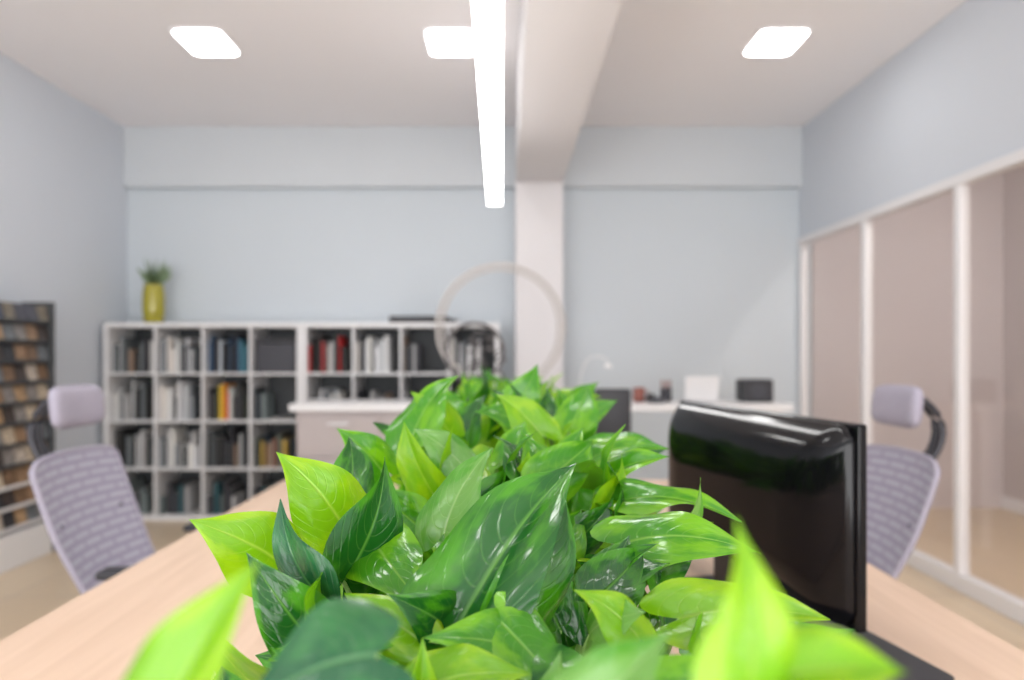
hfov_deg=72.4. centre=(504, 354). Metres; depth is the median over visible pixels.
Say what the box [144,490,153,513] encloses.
book
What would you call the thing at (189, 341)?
book
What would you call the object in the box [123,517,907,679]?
pothos plant
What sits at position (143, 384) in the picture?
book
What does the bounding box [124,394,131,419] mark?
book
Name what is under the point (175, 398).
book
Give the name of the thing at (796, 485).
computer monitor
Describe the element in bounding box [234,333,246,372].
book
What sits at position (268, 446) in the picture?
book
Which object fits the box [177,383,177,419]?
book
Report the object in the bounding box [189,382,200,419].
book
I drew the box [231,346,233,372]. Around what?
book
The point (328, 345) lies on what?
book
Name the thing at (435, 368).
bookcase
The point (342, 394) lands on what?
book
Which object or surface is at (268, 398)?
book
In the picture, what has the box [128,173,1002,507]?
wall
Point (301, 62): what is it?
ceiling
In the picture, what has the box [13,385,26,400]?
brochure
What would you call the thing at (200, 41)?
recessed light
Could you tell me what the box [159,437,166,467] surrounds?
book
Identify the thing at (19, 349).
brochure
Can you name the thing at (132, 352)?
book
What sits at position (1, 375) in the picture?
brochure
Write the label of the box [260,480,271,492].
book
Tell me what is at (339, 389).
book
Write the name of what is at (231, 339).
book
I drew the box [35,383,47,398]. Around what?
brochure
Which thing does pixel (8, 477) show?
brochure
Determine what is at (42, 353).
brochure
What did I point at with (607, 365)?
desk lamp
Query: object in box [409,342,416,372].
book
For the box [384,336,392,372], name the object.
book
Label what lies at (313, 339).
book
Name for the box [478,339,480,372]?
book
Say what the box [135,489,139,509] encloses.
book
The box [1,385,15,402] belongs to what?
brochure
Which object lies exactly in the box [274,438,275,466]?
book
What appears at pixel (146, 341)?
book
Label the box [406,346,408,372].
book
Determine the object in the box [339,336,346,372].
book
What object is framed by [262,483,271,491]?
book
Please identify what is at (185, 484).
book
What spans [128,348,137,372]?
book
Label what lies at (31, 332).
brochure
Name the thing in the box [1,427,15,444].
brochure
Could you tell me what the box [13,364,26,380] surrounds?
brochure
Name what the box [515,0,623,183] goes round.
ceiling beam
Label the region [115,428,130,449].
book
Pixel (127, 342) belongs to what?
book
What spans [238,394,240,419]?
book
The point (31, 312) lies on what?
brochure
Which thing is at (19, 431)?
brochure
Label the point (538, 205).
wall column
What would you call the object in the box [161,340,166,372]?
book
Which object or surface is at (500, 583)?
pothos plant
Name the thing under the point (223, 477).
book
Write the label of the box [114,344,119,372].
book
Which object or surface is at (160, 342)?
book
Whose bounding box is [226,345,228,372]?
book
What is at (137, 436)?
book
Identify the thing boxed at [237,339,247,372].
book
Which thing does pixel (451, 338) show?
book
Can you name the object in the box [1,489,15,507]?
brochure
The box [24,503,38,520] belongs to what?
brochure
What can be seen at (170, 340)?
book
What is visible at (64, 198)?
wall
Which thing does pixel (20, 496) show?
brochure
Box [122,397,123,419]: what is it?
book
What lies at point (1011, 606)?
trim
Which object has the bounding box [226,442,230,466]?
book
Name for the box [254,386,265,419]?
book
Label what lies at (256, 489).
book
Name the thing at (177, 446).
book
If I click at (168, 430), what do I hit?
book
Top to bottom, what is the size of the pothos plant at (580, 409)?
0.302 m
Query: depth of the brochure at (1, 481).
3.96 m
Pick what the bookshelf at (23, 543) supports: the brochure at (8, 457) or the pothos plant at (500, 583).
the brochure at (8, 457)
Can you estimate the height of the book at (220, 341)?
0.247 m
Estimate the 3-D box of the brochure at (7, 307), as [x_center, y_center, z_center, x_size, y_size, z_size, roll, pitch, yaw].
[-2.857,-0.252,4.028,0.030,0.103,0.088,0,0,0]
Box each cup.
[660,380,671,401]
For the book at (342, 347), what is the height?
0.198 m
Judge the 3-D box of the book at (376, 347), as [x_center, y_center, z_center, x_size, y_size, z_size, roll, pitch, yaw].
[-0.962,0.033,5.343,0.027,0.200,0.200,0,0,0]
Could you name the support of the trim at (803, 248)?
attached to the wall at (673, 285)
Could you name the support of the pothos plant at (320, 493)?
in the planter box
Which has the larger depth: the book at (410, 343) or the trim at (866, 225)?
the book at (410, 343)
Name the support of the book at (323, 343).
on the bookcase at (435, 368)
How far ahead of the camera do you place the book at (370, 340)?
5.26 m
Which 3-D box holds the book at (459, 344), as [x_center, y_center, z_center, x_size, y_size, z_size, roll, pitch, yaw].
[-0.339,0.023,5.371,0.012,0.219,0.210,0,0,0]
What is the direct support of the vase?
on the bookcase at (287, 387)
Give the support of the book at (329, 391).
on the bookcase at (435, 368)
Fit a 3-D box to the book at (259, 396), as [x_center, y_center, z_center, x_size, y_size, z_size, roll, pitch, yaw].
[-1.849,0.392,5.373,0.033,0.191,0.223,0,0,0]
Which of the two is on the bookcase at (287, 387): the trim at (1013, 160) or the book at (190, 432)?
the book at (190, 432)
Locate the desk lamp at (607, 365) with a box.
[578,356,611,385]
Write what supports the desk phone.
on the cabinet
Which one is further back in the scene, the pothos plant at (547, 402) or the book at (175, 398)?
the book at (175, 398)
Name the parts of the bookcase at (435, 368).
shelf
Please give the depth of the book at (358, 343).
5.27 m
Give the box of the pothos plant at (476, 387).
[457,375,516,397]
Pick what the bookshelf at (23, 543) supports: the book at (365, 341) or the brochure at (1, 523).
the brochure at (1, 523)
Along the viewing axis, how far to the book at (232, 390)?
5.26 m
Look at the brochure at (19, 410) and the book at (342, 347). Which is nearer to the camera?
the brochure at (19, 410)
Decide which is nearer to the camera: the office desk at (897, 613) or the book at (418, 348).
the office desk at (897, 613)
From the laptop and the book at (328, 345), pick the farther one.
the book at (328, 345)
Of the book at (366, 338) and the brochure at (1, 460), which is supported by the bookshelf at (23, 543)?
the brochure at (1, 460)
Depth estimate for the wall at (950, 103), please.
3.97 m
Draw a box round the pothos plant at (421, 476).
[337,422,741,564]
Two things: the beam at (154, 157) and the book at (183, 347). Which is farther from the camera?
the beam at (154, 157)
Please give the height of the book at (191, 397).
0.179 m
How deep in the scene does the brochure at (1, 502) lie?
3.96 m
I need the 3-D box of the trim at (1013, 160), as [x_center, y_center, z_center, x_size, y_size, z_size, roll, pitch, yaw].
[2.388,-0.912,1.720,0.065,0.055,7.840,0,0,0]
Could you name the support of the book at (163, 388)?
on the bookcase at (287, 387)
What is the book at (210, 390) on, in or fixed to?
on the bookcase at (287, 387)
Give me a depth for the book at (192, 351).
5.26 m
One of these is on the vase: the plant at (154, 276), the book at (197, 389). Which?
the plant at (154, 276)
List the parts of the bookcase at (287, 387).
shelf, shelf, shelf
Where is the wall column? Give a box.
[515,182,562,390]
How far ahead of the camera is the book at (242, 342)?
5.28 m
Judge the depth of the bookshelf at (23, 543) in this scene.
4.17 m
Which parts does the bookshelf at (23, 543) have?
panel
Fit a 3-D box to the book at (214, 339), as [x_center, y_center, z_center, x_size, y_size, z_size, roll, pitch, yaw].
[-2.189,0.004,5.370,0.016,0.258,0.206,0,0,0]
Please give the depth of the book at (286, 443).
5.29 m
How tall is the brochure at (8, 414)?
0.103 m
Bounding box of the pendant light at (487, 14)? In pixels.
[472,0,503,204]
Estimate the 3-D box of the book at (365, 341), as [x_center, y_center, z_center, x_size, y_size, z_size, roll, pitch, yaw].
[-1.054,0.013,5.397,0.012,0.240,0.237,0,0,0]
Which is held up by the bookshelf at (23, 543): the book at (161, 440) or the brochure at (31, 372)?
the brochure at (31, 372)
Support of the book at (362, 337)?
on the bookcase at (435, 368)
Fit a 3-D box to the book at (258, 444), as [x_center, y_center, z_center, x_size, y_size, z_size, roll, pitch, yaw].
[-1.860,0.754,5.368,0.013,0.176,0.237,0,0,0]
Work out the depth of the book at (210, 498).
5.26 m
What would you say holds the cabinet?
on the floor
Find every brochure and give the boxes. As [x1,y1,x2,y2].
[0,302,3,317]
[0,323,3,338]
[0,344,3,359]
[0,365,3,381]
[0,386,3,402]
[0,407,3,423]
[0,428,3,445]
[0,450,3,466]
[0,471,3,487]
[0,492,3,509]
[0,514,3,530]
[1,302,15,318]
[1,323,15,338]
[1,344,15,359]
[1,365,15,380]
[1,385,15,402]
[1,406,15,423]
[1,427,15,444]
[1,447,15,465]
[1,468,15,486]
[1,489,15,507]
[1,510,15,529]
[13,303,27,319]
[13,324,27,339]
[13,344,27,359]
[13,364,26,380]
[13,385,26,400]
[13,405,27,421]
[13,425,26,442]
[13,445,27,462]
[13,466,27,483]
[13,486,27,504]
[13,506,27,524]
[24,304,37,319]
[24,324,37,339]
[24,364,38,379]
[24,384,37,399]
[24,404,37,419]
[24,444,35,460]
[24,463,32,480]
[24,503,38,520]
[25,344,37,359]
[25,484,35,500]
[35,325,48,339]
[35,364,48,379]
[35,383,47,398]
[36,305,48,320]
[36,345,48,359]
[36,403,48,418]
[36,502,41,516]
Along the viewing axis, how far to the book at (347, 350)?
5.26 m
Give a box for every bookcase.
[103,323,301,520]
[302,323,499,400]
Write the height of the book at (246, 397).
0.177 m
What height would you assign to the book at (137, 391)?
0.231 m
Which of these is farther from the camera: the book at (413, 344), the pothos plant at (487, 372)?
the book at (413, 344)
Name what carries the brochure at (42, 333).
on the bookshelf at (23, 543)
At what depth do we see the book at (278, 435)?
5.26 m
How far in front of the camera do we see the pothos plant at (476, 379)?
2.29 m
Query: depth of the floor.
3.92 m
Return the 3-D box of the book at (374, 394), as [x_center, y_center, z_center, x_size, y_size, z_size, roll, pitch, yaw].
[-1.001,0.382,5.374,0.022,0.211,0.216,0,0,0]
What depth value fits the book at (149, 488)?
5.29 m
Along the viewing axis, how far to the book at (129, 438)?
5.25 m
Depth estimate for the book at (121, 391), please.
5.27 m
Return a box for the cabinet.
[289,399,793,475]
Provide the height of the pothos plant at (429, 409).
0.291 m
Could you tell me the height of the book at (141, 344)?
0.225 m
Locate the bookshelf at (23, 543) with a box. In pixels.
[0,301,54,573]
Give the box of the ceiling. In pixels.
[0,0,966,126]
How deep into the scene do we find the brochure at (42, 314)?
4.32 m
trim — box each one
[797,148,1023,244]
[799,244,807,415]
[861,220,872,443]
[906,548,1023,624]
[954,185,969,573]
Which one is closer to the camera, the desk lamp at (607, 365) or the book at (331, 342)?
the desk lamp at (607, 365)
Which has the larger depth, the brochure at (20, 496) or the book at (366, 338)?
the book at (366, 338)
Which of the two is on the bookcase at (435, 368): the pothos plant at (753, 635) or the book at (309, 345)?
the book at (309, 345)
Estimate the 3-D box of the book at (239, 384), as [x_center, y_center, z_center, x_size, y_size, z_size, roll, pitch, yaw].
[-2.024,0.344,5.406,0.020,0.287,0.235,0,0,0]
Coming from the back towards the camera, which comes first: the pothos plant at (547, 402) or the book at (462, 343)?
the book at (462, 343)
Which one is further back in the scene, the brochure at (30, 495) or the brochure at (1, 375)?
the brochure at (30, 495)
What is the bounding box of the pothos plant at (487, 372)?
[457,368,555,391]
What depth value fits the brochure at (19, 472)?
4.12 m
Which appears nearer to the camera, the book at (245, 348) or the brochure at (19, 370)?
the brochure at (19, 370)
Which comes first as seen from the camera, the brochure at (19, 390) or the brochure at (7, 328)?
the brochure at (7, 328)
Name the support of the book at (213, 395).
on the bookcase at (287, 387)
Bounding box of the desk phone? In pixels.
[646,393,665,402]
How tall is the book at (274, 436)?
0.226 m
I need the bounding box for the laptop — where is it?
[677,376,718,401]
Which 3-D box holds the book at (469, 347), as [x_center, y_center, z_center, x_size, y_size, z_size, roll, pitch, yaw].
[-0.267,0.030,5.366,0.031,0.204,0.216,0,0,0]
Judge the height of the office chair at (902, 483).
1.132 m
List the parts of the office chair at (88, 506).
backrest, armrest, armrest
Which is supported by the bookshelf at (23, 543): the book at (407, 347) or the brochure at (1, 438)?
the brochure at (1, 438)
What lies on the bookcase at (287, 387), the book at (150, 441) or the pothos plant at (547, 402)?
the book at (150, 441)
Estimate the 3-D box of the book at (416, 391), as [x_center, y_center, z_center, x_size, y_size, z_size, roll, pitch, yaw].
[-0.699,0.379,5.397,0.031,0.216,0.230,0,0,0]
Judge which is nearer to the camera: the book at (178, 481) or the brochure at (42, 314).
the brochure at (42, 314)
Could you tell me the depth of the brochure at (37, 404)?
4.29 m
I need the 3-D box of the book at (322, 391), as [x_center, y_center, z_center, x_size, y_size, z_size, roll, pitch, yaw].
[-1.386,0.374,5.384,0.024,0.227,0.208,0,0,0]
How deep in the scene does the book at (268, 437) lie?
5.33 m
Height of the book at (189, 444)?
0.176 m
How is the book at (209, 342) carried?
on the bookcase at (287, 387)
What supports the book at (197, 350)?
on the bookcase at (287, 387)
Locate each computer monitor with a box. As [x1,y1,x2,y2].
[594,389,630,433]
[668,400,954,679]
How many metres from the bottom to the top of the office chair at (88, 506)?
1.132 m
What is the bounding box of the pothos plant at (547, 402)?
[449,375,598,445]
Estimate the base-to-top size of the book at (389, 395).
0.196 m
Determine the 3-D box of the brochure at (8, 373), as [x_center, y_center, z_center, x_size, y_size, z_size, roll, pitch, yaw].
[-2.857,0.108,4.028,0.030,0.103,0.088,0,0,0]
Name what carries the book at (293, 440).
on the bookcase at (287, 387)
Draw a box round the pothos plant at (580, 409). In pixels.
[373,364,667,490]
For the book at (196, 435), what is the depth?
5.26 m
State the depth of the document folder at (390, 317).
5.25 m
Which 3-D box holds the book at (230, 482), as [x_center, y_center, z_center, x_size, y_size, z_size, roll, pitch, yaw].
[-2.107,1.073,5.382,0.027,0.247,0.225,0,0,0]
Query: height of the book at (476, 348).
0.188 m
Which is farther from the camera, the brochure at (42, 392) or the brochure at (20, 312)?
the brochure at (42, 392)
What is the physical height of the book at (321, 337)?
0.289 m
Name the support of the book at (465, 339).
on the bookcase at (435, 368)
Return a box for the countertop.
[289,399,793,410]
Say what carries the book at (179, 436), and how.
on the bookcase at (287, 387)
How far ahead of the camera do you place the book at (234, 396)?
5.29 m
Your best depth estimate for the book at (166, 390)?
5.28 m
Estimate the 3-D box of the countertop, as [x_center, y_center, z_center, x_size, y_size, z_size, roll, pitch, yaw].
[0.230,0.333,4.650,3.180,0.045,0.500,0,0,0]
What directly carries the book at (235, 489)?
in the bookcase at (287, 387)
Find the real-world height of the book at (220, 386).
0.261 m
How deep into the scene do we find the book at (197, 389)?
5.28 m
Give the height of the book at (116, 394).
0.197 m
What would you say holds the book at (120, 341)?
on the bookcase at (287, 387)
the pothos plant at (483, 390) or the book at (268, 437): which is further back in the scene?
the book at (268, 437)
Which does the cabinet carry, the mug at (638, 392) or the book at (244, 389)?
the mug at (638, 392)
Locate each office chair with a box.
[26,384,196,594]
[867,384,946,578]
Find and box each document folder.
[389,316,450,318]
[389,319,457,322]
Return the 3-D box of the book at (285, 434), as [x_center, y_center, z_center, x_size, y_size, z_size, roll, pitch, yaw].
[-1.683,0.711,5.356,0.013,0.262,0.210,0,0,0]
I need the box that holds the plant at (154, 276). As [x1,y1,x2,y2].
[137,257,172,283]
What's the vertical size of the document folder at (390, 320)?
0.030 m
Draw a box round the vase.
[142,284,164,322]
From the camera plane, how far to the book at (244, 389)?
5.25 m
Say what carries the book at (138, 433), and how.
on the bookcase at (287, 387)
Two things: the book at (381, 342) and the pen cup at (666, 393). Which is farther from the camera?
the book at (381, 342)
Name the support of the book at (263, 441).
on the bookcase at (287, 387)
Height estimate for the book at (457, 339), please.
0.272 m
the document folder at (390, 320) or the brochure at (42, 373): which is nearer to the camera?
the brochure at (42, 373)
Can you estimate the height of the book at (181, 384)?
0.293 m
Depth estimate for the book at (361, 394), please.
5.34 m
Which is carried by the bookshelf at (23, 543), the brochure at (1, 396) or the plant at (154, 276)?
the brochure at (1, 396)
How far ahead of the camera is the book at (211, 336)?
5.27 m
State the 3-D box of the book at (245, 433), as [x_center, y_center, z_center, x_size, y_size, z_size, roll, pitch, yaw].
[-1.965,0.706,5.365,0.024,0.273,0.209,0,0,0]
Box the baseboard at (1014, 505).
[1001,496,1023,514]
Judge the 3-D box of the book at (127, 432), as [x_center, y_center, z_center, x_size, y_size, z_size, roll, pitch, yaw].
[-2.887,0.706,5.366,0.017,0.273,0.200,0,0,0]
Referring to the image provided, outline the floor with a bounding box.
[0,508,1023,651]
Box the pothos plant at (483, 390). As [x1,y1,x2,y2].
[458,365,542,404]
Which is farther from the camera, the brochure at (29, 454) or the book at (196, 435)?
the book at (196, 435)
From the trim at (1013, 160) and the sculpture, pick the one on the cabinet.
the sculpture
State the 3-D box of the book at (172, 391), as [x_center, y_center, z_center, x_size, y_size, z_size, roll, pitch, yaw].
[-2.518,0.367,5.373,0.023,0.240,0.237,0,0,0]
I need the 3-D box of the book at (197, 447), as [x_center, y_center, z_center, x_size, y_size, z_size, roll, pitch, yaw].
[-2.317,0.762,5.364,0.027,0.161,0.235,0,0,0]
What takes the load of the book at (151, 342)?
on the bookcase at (287, 387)
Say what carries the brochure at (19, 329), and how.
on the bookshelf at (23, 543)
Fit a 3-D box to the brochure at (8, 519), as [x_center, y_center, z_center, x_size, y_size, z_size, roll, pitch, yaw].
[-2.857,0.948,4.028,0.030,0.103,0.088,0,0,0]
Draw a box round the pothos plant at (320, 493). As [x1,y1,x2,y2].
[255,437,760,667]
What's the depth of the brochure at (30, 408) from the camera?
4.21 m
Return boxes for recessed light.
[169,27,241,55]
[423,27,475,55]
[742,27,811,55]
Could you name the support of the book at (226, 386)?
on the bookcase at (287, 387)
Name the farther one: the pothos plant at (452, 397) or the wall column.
the wall column
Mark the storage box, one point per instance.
(273, 355)
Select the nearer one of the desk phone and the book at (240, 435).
the desk phone
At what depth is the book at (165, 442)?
5.25 m
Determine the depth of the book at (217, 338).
5.28 m
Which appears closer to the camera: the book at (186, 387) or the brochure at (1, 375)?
the brochure at (1, 375)
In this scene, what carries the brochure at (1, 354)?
on the bookshelf at (23, 543)
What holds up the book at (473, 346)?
on the bookcase at (435, 368)
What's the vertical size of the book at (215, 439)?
0.224 m
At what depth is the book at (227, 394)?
5.26 m
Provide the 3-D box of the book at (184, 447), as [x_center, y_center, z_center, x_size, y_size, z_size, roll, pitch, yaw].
[-2.411,0.762,5.373,0.031,0.160,0.232,0,0,0]
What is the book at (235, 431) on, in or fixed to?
on the bookcase at (287, 387)
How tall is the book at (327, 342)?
0.246 m
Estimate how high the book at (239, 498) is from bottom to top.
0.134 m
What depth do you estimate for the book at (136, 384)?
5.29 m
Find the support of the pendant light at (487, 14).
hanging from the ceiling
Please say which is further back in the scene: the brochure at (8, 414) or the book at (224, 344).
the book at (224, 344)
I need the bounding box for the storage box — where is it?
[256,338,296,372]
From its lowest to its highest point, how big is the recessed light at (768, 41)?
0.014 m
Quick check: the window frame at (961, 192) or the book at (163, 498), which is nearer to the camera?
the window frame at (961, 192)
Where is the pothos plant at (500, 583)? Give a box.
[189,457,854,679]
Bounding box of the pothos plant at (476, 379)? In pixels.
[456,373,562,401]
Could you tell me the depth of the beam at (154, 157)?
5.57 m
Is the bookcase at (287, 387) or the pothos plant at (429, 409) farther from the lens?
the bookcase at (287, 387)
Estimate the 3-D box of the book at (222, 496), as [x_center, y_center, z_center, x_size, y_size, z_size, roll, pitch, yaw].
[-2.129,1.128,5.348,0.014,0.137,0.201,0,0,0]
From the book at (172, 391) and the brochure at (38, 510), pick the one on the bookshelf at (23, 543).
the brochure at (38, 510)
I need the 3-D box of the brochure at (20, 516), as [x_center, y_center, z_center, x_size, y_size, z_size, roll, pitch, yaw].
[-2.857,0.948,4.126,0.030,0.103,0.088,0,0,0]
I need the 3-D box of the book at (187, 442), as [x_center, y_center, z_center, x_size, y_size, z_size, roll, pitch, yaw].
[-2.436,0.758,5.373,0.015,0.169,0.204,0,0,0]
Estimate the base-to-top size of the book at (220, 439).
0.223 m
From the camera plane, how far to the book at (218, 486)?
5.27 m
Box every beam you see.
[123,126,802,188]
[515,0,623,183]
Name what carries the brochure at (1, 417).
on the bookshelf at (23, 543)
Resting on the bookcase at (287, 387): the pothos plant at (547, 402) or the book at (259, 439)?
the book at (259, 439)
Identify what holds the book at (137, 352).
on the bookcase at (287, 387)
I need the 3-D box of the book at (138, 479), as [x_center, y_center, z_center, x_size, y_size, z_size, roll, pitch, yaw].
[-2.863,1.075,5.406,0.030,0.245,0.238,0,0,0]
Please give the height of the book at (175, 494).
0.163 m
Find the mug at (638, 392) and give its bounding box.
[633,387,648,401]
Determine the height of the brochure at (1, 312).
0.103 m
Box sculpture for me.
[435,262,565,386]
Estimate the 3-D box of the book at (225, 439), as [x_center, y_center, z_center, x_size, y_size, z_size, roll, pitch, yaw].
[-2.117,0.734,5.391,0.024,0.217,0.226,0,0,0]
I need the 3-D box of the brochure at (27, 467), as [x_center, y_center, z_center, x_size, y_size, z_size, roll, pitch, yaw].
[-2.857,0.708,4.224,0.030,0.103,0.088,0,0,0]
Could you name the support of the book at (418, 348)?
on the bookcase at (435, 368)
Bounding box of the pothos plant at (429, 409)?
[385,375,668,513]
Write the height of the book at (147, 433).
0.272 m
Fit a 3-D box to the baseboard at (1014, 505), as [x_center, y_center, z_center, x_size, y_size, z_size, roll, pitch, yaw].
[3.993,1.180,1.710,0.015,0.100,7.820,0,0,0]
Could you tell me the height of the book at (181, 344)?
0.226 m
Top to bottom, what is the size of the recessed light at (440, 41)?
0.014 m
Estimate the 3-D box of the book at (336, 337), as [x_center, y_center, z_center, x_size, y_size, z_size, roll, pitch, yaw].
[-1.269,-0.009,5.348,0.032,0.283,0.210,0,0,0]
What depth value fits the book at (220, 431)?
5.28 m
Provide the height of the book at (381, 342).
0.248 m
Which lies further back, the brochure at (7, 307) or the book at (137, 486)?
the book at (137, 486)
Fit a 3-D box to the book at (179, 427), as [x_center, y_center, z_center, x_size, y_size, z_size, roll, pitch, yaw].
[-2.509,0.694,5.385,0.021,0.297,0.225,0,0,0]
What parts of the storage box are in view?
lid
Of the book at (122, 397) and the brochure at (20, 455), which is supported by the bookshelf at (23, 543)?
the brochure at (20, 455)
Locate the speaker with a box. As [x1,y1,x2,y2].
[736,379,772,401]
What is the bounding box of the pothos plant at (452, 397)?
[446,372,599,445]
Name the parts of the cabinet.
drawer, handle, drawer, drawer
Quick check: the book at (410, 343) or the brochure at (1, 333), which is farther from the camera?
the book at (410, 343)
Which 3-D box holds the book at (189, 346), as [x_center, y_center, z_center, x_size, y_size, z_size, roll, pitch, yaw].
[-2.376,0.028,5.370,0.017,0.209,0.238,0,0,0]
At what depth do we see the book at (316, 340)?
5.26 m
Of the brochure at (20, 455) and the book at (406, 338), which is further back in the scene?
the book at (406, 338)
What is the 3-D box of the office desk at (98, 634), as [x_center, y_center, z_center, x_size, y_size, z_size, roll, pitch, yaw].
[-0.507,0.855,1.075,0.685,0.750,3.250,0,0,0]
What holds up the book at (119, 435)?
on the bookcase at (287, 387)
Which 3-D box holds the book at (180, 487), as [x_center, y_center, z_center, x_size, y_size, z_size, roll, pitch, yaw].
[-2.452,1.092,5.396,0.031,0.210,0.232,0,0,0]
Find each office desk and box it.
[0,480,398,679]
[643,480,1023,679]
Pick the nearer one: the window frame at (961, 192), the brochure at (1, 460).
the window frame at (961, 192)
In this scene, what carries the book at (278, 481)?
in the bookcase at (287, 387)
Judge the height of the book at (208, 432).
0.268 m
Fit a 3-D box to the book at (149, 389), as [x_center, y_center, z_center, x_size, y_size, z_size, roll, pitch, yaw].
[-2.708,0.359,5.395,0.030,0.256,0.216,0,0,0]
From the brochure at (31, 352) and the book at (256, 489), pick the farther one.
the book at (256, 489)
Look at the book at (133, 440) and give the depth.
5.27 m
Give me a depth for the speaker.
4.58 m
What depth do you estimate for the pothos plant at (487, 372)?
2.63 m
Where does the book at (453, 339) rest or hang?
on the bookcase at (435, 368)
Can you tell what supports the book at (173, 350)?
on the bookcase at (287, 387)
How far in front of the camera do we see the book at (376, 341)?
5.29 m
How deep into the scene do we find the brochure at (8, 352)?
4.02 m
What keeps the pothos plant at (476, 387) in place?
in the planter box
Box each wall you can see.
[0,53,127,451]
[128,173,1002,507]
[799,0,1023,237]
[1003,165,1023,500]
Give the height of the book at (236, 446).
0.170 m
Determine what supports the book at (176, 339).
on the bookcase at (287, 387)
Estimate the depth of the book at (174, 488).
5.29 m
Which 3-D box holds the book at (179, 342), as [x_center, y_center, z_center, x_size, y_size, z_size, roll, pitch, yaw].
[-2.458,0.015,5.371,0.014,0.236,0.214,0,0,0]
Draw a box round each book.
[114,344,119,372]
[115,393,117,419]
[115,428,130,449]
[118,387,131,419]
[118,434,120,455]
[120,341,121,372]
[121,428,135,465]
[122,337,139,372]
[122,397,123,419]
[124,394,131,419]
[126,433,139,466]
[127,434,139,466]
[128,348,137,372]
[129,349,139,372]
[129,476,143,484]
[130,481,144,496]
[132,379,149,419]
[132,438,135,466]
[135,388,140,419]
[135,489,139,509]
[136,351,139,372]
[136,435,139,466]
[140,343,142,372]
[140,428,153,466]
[140,483,153,512]
[141,381,153,419]
[143,338,153,372]
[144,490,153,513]
[145,385,153,419]
[146,437,153,466]
[150,341,153,372]
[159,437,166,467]
[159,493,166,514]
[160,342,160,372]
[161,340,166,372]
[161,385,176,419]
[164,441,166,466]
[165,389,168,419]
[167,337,183,372]
[167,429,170,466]
[167,479,182,513]
[169,387,176,419]
[171,424,186,466]
[172,349,174,372]
[172,482,183,513]
[173,428,186,466]
[173,491,177,513]
[174,397,176,419]
[175,338,185,372]
[175,441,187,466]
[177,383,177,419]
[178,341,185,372]
[178,380,193,419]
[178,484,182,513]
[180,343,185,372]
[181,442,187,466]
[182,346,185,372]
[182,444,187,466]
[183,478,197,513]
[184,385,188,419]
[185,486,187,513]
[186,338,200,372]
[188,345,200,372]
[188,429,200,443]
[188,443,191,466]
[188,480,200,513]
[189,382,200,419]
[190,349,194,372]
[190,396,193,419]
[192,430,200,466]
[194,386,200,419]
[195,348,200,372]
[195,444,200,466]
[207,431,210,466]
[207,493,213,513]
[208,388,215,419]
[209,342,209,372]
[210,335,225,372]
[210,393,215,419]
[211,428,223,466]
[213,338,215,372]
[213,434,226,466]
[214,476,226,482]
[214,478,228,514]
[216,337,228,372]
[216,386,218,419]
[218,434,230,466]
[219,340,228,372]
[219,385,222,419]
[221,495,223,514]
[222,342,228,372]
[223,383,235,419]
[223,436,230,466]
[224,476,237,513]
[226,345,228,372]
[226,393,228,419]
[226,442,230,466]
[229,337,233,372]
[229,387,235,419]
[229,483,243,510]
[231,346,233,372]
[231,425,243,467]
[231,491,245,509]
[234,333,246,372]
[234,396,235,419]
[234,443,238,466]
[236,380,248,419]
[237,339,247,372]
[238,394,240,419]
[239,434,241,466]
[240,340,248,372]
[241,385,248,419]
[242,429,248,466]
[243,346,248,372]
[245,396,248,419]
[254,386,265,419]
[254,485,259,496]
[256,435,264,466]
[257,394,261,419]
[257,442,260,466]
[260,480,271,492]
[261,440,264,466]
[262,392,274,419]
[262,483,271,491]
[265,431,275,466]
[266,442,270,466]
[272,436,275,466]
[272,479,283,486]
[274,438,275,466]
[276,434,279,466]
[280,429,289,466]
[282,437,293,455]
[291,437,296,456]
[309,345,310,372]
[311,337,317,372]
[316,340,317,372]
[318,334,328,372]
[320,388,325,398]
[322,342,324,372]
[325,340,333,372]
[326,387,335,398]
[328,345,329,372]
[330,341,333,372]
[334,335,343,372]
[334,387,343,398]
[337,391,346,398]
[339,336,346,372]
[341,346,345,372]
[344,347,351,372]
[357,342,359,372]
[357,389,365,398]
[360,335,366,372]
[365,341,365,372]
[366,338,366,372]
[367,336,374,372]
[371,390,378,398]
[374,338,380,372]
[375,346,378,372]
[379,340,383,372]
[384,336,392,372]
[386,392,392,398]
[404,336,409,372]
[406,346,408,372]
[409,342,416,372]
[411,389,417,398]
[413,344,415,372]
[415,345,422,372]
[451,338,452,372]
[453,339,454,368]
[455,336,460,371]
[459,344,460,372]
[461,342,463,370]
[464,338,468,372]
[467,345,471,372]
[472,339,476,372]
[476,348,477,372]
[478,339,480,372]
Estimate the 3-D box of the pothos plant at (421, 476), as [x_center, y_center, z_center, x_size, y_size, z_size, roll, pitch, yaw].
[0.000,0.192,0.774,0.442,0.234,0.270,0,0,-11]
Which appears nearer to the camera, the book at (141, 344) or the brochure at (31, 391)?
the brochure at (31, 391)
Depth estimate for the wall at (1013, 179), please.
5.51 m
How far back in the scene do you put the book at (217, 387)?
5.28 m
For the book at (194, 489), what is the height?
0.218 m

